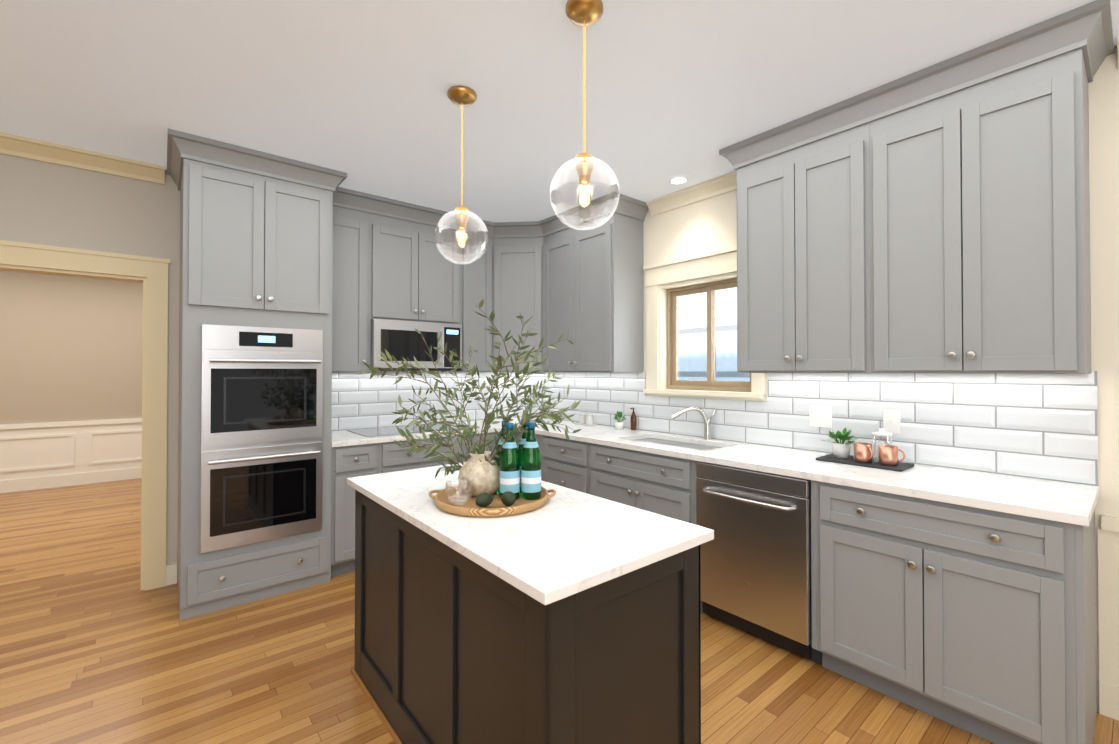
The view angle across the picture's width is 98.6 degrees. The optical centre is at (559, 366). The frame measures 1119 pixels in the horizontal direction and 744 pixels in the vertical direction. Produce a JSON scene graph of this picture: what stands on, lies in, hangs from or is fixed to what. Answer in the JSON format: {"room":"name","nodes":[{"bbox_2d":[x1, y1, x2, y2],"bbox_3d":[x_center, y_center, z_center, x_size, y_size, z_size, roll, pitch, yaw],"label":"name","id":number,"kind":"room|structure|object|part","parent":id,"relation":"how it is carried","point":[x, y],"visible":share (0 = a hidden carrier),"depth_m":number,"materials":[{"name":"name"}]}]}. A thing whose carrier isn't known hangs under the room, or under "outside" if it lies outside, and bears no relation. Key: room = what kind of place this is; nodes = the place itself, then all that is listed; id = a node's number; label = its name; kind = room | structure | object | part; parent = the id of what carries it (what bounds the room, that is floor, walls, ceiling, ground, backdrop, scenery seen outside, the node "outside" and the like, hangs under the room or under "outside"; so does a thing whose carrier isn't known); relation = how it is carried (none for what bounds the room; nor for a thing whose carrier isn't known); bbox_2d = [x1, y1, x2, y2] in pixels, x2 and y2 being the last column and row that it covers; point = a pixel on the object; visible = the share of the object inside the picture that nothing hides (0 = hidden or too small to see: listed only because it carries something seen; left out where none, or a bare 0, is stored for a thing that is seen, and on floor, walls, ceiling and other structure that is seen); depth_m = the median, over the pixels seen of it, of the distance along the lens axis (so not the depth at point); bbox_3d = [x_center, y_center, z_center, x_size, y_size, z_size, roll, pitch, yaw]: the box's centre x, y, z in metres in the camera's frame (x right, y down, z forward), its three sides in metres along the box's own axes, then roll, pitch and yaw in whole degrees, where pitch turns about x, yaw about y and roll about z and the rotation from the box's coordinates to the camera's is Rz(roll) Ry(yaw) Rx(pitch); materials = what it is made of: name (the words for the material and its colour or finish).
{"room":"kitchen","nodes":[
{"label":"kitchen","id":0,"kind":"room"},
{"bbox_2d":[0,270,142,424],"bbox_3d":[-5.647,0.097,6.135,7.105,2.690,0.120,0,-1,-40],"label":"wall","id":1,"kind":"structure","parent":0,"point":[71,348],"depth_m":5.82,"materials":[{"name":"beige paint"}]},
{"bbox_2d":[0,418,141,492],"bbox_3d":[-6.178,1.049,5.586,5.600,0.775,0.032,0,-1,-40],"label":"wainscoting","id":2,"kind":"structure","parent":1,"relation":"attached to","point":[33,456],"depth_m":5.80,"materials":[{"name":"white wood"}]},
{"bbox_2d":[0,154,479,564],"bbox_3d":[-3.011,0.065,2.812,6.935,2.690,0.120,0,-1,-40],"label":"wall","id":3,"kind":"structure","parent":0,"point":[45,203],"depth_m":2.95,"materials":[{"name":"beige paint"}]},
{"bbox_2d":[0,132,164,184],"bbox_3d":[-3.929,-1.238,1.948,3.603,0.100,0.062,0,-1,-40],"label":"crown molding","id":4,"kind":"structure","parent":3,"relation":"attached to","point":[35,149],"depth_m":2.84,"materials":[{"name":"beige wood"}]},
{"bbox_2d":[0,240,169,590],"bbox_3d":[-3.381,0.354,2.499,2.100,2.105,0.168,0,-1,-40],"label":"door frame","id":5,"kind":"structure","parent":3,"relation":"attached to","point":[150,274],"depth_m":3.05,"materials":[{"name":"beige wood"}]},
{"bbox_2d":[335,188,370,375],"bbox_3d":[-1.657,-0.613,3.626,0.330,1.316,0.358,0,-1,-40],"label":"upper cabinet","id":6,"kind":"object","parent":3,"relation":"attached to","point":[353,286],"depth_m":3.52,"materials":[{"name":"grey wood"}]},
{"bbox_2d":[367,304,442,371],"bbox_3d":[-1.303,-0.196,3.885,0.552,0.463,0.404,0,-1,-40],"label":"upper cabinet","id":7,"kind":"object","parent":3,"relation":"attached to","point":[393,330],"depth_m":3.72,"materials":[{"name":"grey metal"}]},
{"bbox_2d":[371,319,461,370],"bbox_3d":[-1.206,-0.158,3.931,0.724,0.388,0.439,0,-1,-40],"label":"microwave","id":8,"kind":"object","parent":7,"relation":"in","point":[399,337],"depth_m":3.77,"materials":[{"name":"silver metal"}]},
{"bbox_2d":[371,196,458,311],"bbox_3d":[-1.237,-0.811,3.975,0.760,0.913,0.358,0,-1,-40],"label":"upper cabinet","id":9,"kind":"object","parent":3,"relation":"attached to","point":[408,269],"depth_m":3.80,"materials":[{"name":"grey wood"}]},
{"bbox_2d":[456,217,494,375],"bbox_3d":[-0.785,-0.606,4.316,0.374,1.316,0.406,0,-1,-40],"label":"upper cabinet","id":10,"kind":"object","parent":3,"relation":"attached to","point":[477,278],"depth_m":4.19,"materials":[{"name":"grey wood"}]},
{"bbox_2d":[443,312,462,371],"bbox_3d":[-1.010,-0.193,4.127,0.208,0.463,0.404,0,-1,-40],"label":"control panel","id":11,"kind":"object","parent":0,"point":[452,321],"depth_m":3.99,"materials":[{"name":"silver metal"}]},
{"bbox_2d":[495,221,538,375],"bbox_3d":[-0.357,-0.605,4.385,0.479,1.316,0.479,0,-1,-40],"label":"upper cabinet","id":12,"kind":"object","parent":0,"relation":"attached to","point":[516,258],"depth_m":4.26,"materials":[{"name":"grey wood"}]},
{"bbox_2d":[0,478,1118,743],"bbox_3d":[-2.175,1.431,1.921,7.105,0.060,11.020,0,-1,-40],"label":"floor","id":13,"kind":"structure","parent":0,"point":[98,644],"depth_m":2.24,"materials":[{"name":"brown wood"}]},
{"bbox_2d":[177,132,338,619],"bbox_3d":[-1.986,0.069,3.148,0.777,2.688,0.666,0,-1,-40],"label":"tall cabinet","id":14,"kind":"object","parent":13,"relation":"on","point":[259,231],"depth_m":2.87,"materials":[{"name":"grey wood"}]},
{"bbox_2d":[335,440,382,575],"bbox_3d":[-1.579,0.976,3.500,0.310,0.880,0.628,0,-1,-40],"label":"base cabinet","id":15,"kind":"object","parent":13,"relation":"on","point":[351,460],"depth_m":3.24,"materials":[{"name":"grey wood"}]},
{"bbox_2d":[335,420,501,443],"bbox_3d":[-1.142,0.522,3.863,1.439,0.035,0.633,0,-1,-40],"label":"countertop","id":16,"kind":"structure","parent":15,"relation":"on","point":[341,437],"depth_m":3.47,"materials":[{"name":"white stone"}]},
{"bbox_2d":[347,420,478,435],"bbox_3d":[-1.158,0.501,3.867,0.910,0.008,0.470,0,-1,-40],"label":"cooktop","id":17,"kind":"object","parent":16,"relation":"in","point":[391,430],"depth_m":3.79,"materials":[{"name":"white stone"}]},
{"bbox_2d":[383,432,494,472],"bbox_3d":[-1.109,0.980,3.888,0.910,0.880,0.628,0,-1,-40],"label":"base cabinet","id":18,"kind":"object","parent":13,"relation":"on","point":[394,458],"depth_m":3.55,"materials":[{"name":"grey wood"}]},
{"bbox_2d":[495,428,514,461],"bbox_3d":[-0.664,0.984,4.256,0.245,0.880,0.628,0,-1,-40],"label":"base cabinet","id":19,"kind":"object","parent":13,"relation":"on","point":[499,428],"depth_m":3.99,"materials":[{"name":"grey wood"}]},
{"bbox_2d":[350,486,700,743],"bbox_3d":[-0.250,0.970,1.849,0.628,0.860,1.454,0,-1,-40],"label":"kitchen island","id":20,"kind":"object","parent":13,"relation":"on","point":[564,615],"depth_m":1.40,"materials":[{"name":"black wood"}]},
{"bbox_2d":[347,462,713,609],"bbox_3d":[-0.250,0.525,1.853,0.664,0.029,1.490,0,-1,-40],"label":"island countertop","id":21,"kind":"structure","parent":20,"relation":"on","point":[577,542],"depth_m":1.45,"materials":[{"name":"white stone"}]},
{"bbox_2d":[428,485,555,516],"bbox_3d":[-0.252,0.490,1.816,0.426,0.039,0.426,0,-1,-40],"label":"rattan tray","id":22,"kind":"object","parent":21,"relation":"on","point":[496,507],"visible":0.62,"depth_m":1.70,"materials":[{"name":"brown wicker"}]},
{"bbox_2d":[445,479,471,505],"bbox_3d":[-0.366,0.458,1.745,0.096,0.075,0.096,0,-1,-40],"label":"glass tumbler","id":23,"kind":"object","parent":22,"relation":"on","point":[459,503],"visible":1,"depth_m":1.73,"materials":[{"name":"clear glass"}]},
{"bbox_2d":[458,451,499,496],"bbox_3d":[-0.308,0.416,1.871,0.170,0.162,0.170,0,-1,-40],"label":"vase","id":24,"kind":"object","parent":22,"relation":"on","point":[483,476],"visible":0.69,"depth_m":1.81,"materials":[{"name":"beige ceramic"}]},
{"bbox_2d":[356,299,581,477],"bbox_3d":[-0.323,0.128,1.913,0.824,0.674,1.008,0,-1,-40],"label":"branches","id":25,"kind":"object","parent":24,"relation":"in","point":[556,416],"visible":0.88,"depth_m":1.86,"materials":[{"name":"green plant"}]},
{"bbox_2d":[475,491,514,506],"bbox_3d":[-0.222,0.465,1.676,0.139,0.050,0.105,0,-1,-40],"label":"avocados","id":26,"kind":"object","parent":22,"relation":"on","point":[484,499],"visible":0.98,"depth_m":1.66,"materials":[{"name":"green food"}]},
{"bbox_2d":[496,420,540,499],"bbox_3d":[-0.159,0.354,1.856,0.180,0.284,0.201,0,-1,-40],"label":"bottles","id":27,"kind":"object","parent":22,"relation":"on","point":[520,468],"visible":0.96,"depth_m":1.79,"materials":[{"name":"green glass"}]},
{"bbox_2d":[515,432,538,447],"bbox_3d":[-0.020,0.983,4.147,0.608,0.880,0.402,0,-1,-40],"label":"base cabinet","id":28,"kind":"object","parent":13,"relation":"on","point":[519,436],"depth_m":4.05,"materials":[{"name":"grey wood"}]},
{"bbox_2d":[539,432,586,492],"bbox_3d":[0.272,0.979,3.778,0.628,0.880,0.539,0,-1,-40],"label":"base cabinet","id":29,"kind":"object","parent":13,"relation":"on","point":[563,461],"depth_m":3.58,"materials":[{"name":"grey wood"}]},
{"bbox_2d":[587,436,726,521],"bbox_3d":[0.726,0.974,3.229,0.628,0.880,0.884,0,-1,-40],"label":"base cabinet","id":30,"kind":"object","parent":13,"relation":"on","point":[655,482],"depth_m":3.04,"materials":[{"name":"grey wood"}]},
{"bbox_2d":[687,456,814,661],"bbox_3d":[1.198,0.968,2.652,0.636,0.880,0.652,0,-1,-40],"label":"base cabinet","id":31,"kind":"object","parent":13,"relation":"on","point":[757,571],"depth_m":2.41,"materials":[{"name":"grey metal"}]},
{"bbox_2d":[696,462,811,659],"bbox_3d":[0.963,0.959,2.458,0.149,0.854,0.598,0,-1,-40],"label":"dishwasher","id":32,"kind":"object","parent":31,"relation":"in","point":[756,568],"depth_m":2.40,"materials":[{"name":"silver metal"}]},
{"bbox_2d":[815,480,1096,743],"bbox_3d":[1.668,0.963,2.089,0.628,0.880,0.858,0,-1,-40],"label":"base cabinet","id":33,"kind":"object","parent":13,"relation":"on","point":[978,619],"depth_m":1.81,"materials":[{"name":"grey wood"}]},
{"bbox_2d":[491,416,1098,523],"bbox_3d":[0.702,0.516,3.259,0.633,0.035,3.913,0,-1,-40],"label":"countertop","id":34,"kind":"structure","parent":33,"relation":"on","point":[1063,499],"depth_m":2.17,"materials":[{"name":"white stone"}]},
{"bbox_2d":[575,413,596,425],"bbox_3d":[0.230,0.458,4.165,0.100,0.097,0.170,0,-1,-40],"label":"caddy","id":35,"kind":"object","parent":34,"relation":"on","point":[585,419],"visible":1,"depth_m":4.12,"materials":[{"name":"white ceramic"}]},
{"bbox_2d":[613,411,626,429],"bbox_3d":[0.486,0.428,3.852,0.122,0.151,0.136,0,-1,-40],"label":"plant","id":36,"kind":"object","parent":34,"relation":"on","point":[618,425],"visible":1,"depth_m":3.83,"materials":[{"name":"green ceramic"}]},
{"bbox_2d":[630,408,636,429],"bbox_3d":[0.584,0.415,3.815,0.059,0.176,0.048,0,-1,-40],"label":"soap bottle","id":37,"kind":"object","parent":34,"relation":"on","point":[633,421],"visible":0.98,"depth_m":3.80,"materials":[{"name":"brown glass"}]},
{"bbox_2d":[667,404,718,439],"bbox_3d":[0.916,0.388,3.298,0.237,0.223,0.221,0,-1,-40],"label":"faucet","id":38,"kind":"object","parent":34,"relation":"on","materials":[{"name":"silver metal"}]},
{"bbox_2d":[816,454,913,471],"bbox_3d":[1.540,0.484,2.439,0.200,0.012,0.380,0,-1,-40],"label":"tray","id":39,"kind":"object","parent":34,"relation":"on","point":[900,466],"visible":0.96,"depth_m":2.37,"materials":[{"name":"grey"}]},
{"bbox_2d":[822,427,858,457],"bbox_3d":[1.492,0.400,2.539,0.206,0.156,0.185,0,-1,-40],"label":"potted plant","id":40,"kind":"object","parent":39,"relation":"on","point":[840,449],"visible":1,"depth_m":2.51,"materials":[{"name":"green plant"}]},
{"bbox_2d":[854,442,905,465],"bbox_3d":[1.567,0.431,2.362,0.097,0.090,0.213,0,-1,-40],"label":"mugs","id":41,"kind":"object","parent":39,"relation":"on","point":[888,454],"visible":1,"depth_m":2.34,"materials":[{"name":"orange metal"}]},
{"bbox_2d":[871,428,892,461],"bbox_3d":[1.615,0.394,2.411,0.088,0.166,0.088,0,-1,-40],"label":"glass jar","id":42,"kind":"object","parent":39,"relation":"on","point":[881,432],"visible":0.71,"depth_m":2.40,"materials":[{"name":"clear glass"}]},
{"bbox_2d":[0,0,1118,237],"bbox_3d":[-0.824,-1.335,0.314,7.105,0.060,6.780,0,-1,-40],"label":"ceiling","id":43,"kind":"structure","parent":0,"point":[356,90],"depth_m":2.14,"materials":[{"name":"white paint"}]},
{"bbox_2d":[434,86,488,264],"bbox_3d":[-0.459,-0.883,2.265,0.250,0.804,0.250,0,-1,-40],"label":"pendant light","id":44,"kind":"object","parent":43,"relation":"hanging from","point":[461,96],"visible":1,"depth_m":2.25,"materials":[{"name":"clear glass"}]},
{"bbox_3d":[-0.459,-0.604,2.263,0.250,0.246,0.250,0,-1,-40],"label":"glass","id":45,"kind":"part","parent":44,"relation":"part of","materials":[{"name":"clear glass"}]},
{"bbox_2d":[550,0,619,230],"bbox_3d":[0.090,-0.890,1.727,0.250,0.798,0.250,0,-1,-40],"label":"pendant light","id":46,"kind":"object","parent":43,"relation":"hanging from","point":[584,13],"visible":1,"depth_m":1.71,"materials":[{"name":"clear glass"}]},
{"bbox_3d":[0.090,-0.614,1.724,0.250,0.246,0.250,0,-1,-40],"label":"glass","id":47,"kind":"part","parent":46,"relation":"part of","materials":[{"name":"clear glass"}]},
{"bbox_2d":[668,176,688,184],"bbox_3d":[0.816,-1.272,3.297,0.140,0.004,0.140,0,-1,-40],"label":"recessed light","id":48,"kind":"object","parent":43,"relation":"in","point":[679,180],"visible":1,"depth_m":3.29,"materials":[{"name":"white"}]},
{"bbox_2d":[627,44,1118,711],"bbox_3d":[1.848,0.062,2.509,0.170,2.690,6.780,0,-1,-40],"label":"wall","id":49,"kind":"structure","parent":0,"point":[703,226],"depth_m":1.96,"materials":[{"name":"beige paint"}]},
{"bbox_2d":[539,192,646,375],"bbox_3d":[0.220,-0.609,4.030,0.406,1.316,0.909,0,-1,-40],"label":"upper cabinet","id":50,"kind":"object","parent":49,"relation":"attached to","point":[591,282],"depth_m":3.78,"materials":[{"name":"grey wood"}]},
{"bbox_2d":[646,171,736,215],"bbox_3d":[0.961,-1.224,3.412,0.062,0.100,0.837,0,-1,-40],"label":"crown molding","id":51,"kind":"structure","parent":49,"relation":"attached to","point":[725,183],"depth_m":3.41,"materials":[{"name":"beige wood"}]},
{"bbox_2d":[643,246,765,400],"bbox_3d":[1.031,-0.280,3.447,0.190,1.008,0.968,0,-1,-40],"label":"window","id":52,"kind":"structure","parent":49,"relation":"in","point":[661,341],"depth_m":3.55,"materials":[{"name":"beige wood"}]},
{"bbox_2d":[332,371,1098,485],"bbox_3d":[0.146,0.261,2.804,2.072,0.466,3.910,0,-1,-40],"label":"backsplash","id":53,"kind":"structure","parent":49,"relation":"attached to","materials":[{"name":"tile"}]},
{"bbox_2d":[731,96,862,375],"bbox_3d":[1.383,-0.622,2.661,0.358,1.316,0.690,0,-1,-40],"label":"upper cabinet","id":54,"kind":"object","parent":49,"relation":"attached to","point":[800,209],"depth_m":2.52,"materials":[{"name":"grey wood"}]},
{"bbox_3d":[-0.163,-1.222,2.527,2.920,0.118,3.964,0,-1,-40],"label":"cab crown","id":55,"kind":"part","parent":54,"relation":"part of","materials":[{"name":"grey"}]},
{"bbox_2d":[863,4,1096,379],"bbox_3d":[1.823,-0.627,2.130,0.358,1.316,0.689,0,-1,-40],"label":"upper cabinet","id":56,"kind":"object","parent":49,"relation":"attached to","point":[915,280],"depth_m":1.97,"materials":[{"name":"grey wood"}]},
{"bbox_2d":[1097,515,1118,720],"bbox_3d":[3.056,0.991,0.886,0.024,0.800,2.752,0,-1,-40],"label":"wainscoting","id":57,"kind":"structure","parent":49,"relation":"attached to","point":[1108,576],"depth_m":1.93,"materials":[{"name":"beige"}]},
{"bbox_2d":[1117,37,1118,68],"bbox_3d":[3.063,-1.249,0.869,0.062,0.100,2.684,0,-1,-40],"label":"crown molding","id":58,"kind":"structure","parent":49,"relation":"attached to","point":[1117,37],"depth_m":1.89,"materials":[{"name":"beige wood"}]},
{"label":"outside","id":59,"kind":"structure","parent":0,"visible":0},
{"bbox_2d":[677,288,749,380],"bbox_3d":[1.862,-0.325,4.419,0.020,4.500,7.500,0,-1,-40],"label":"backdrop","id":60,"kind":"structure","parent":59,"point":[703,354],"depth_m":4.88,"materials":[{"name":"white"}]}
]}

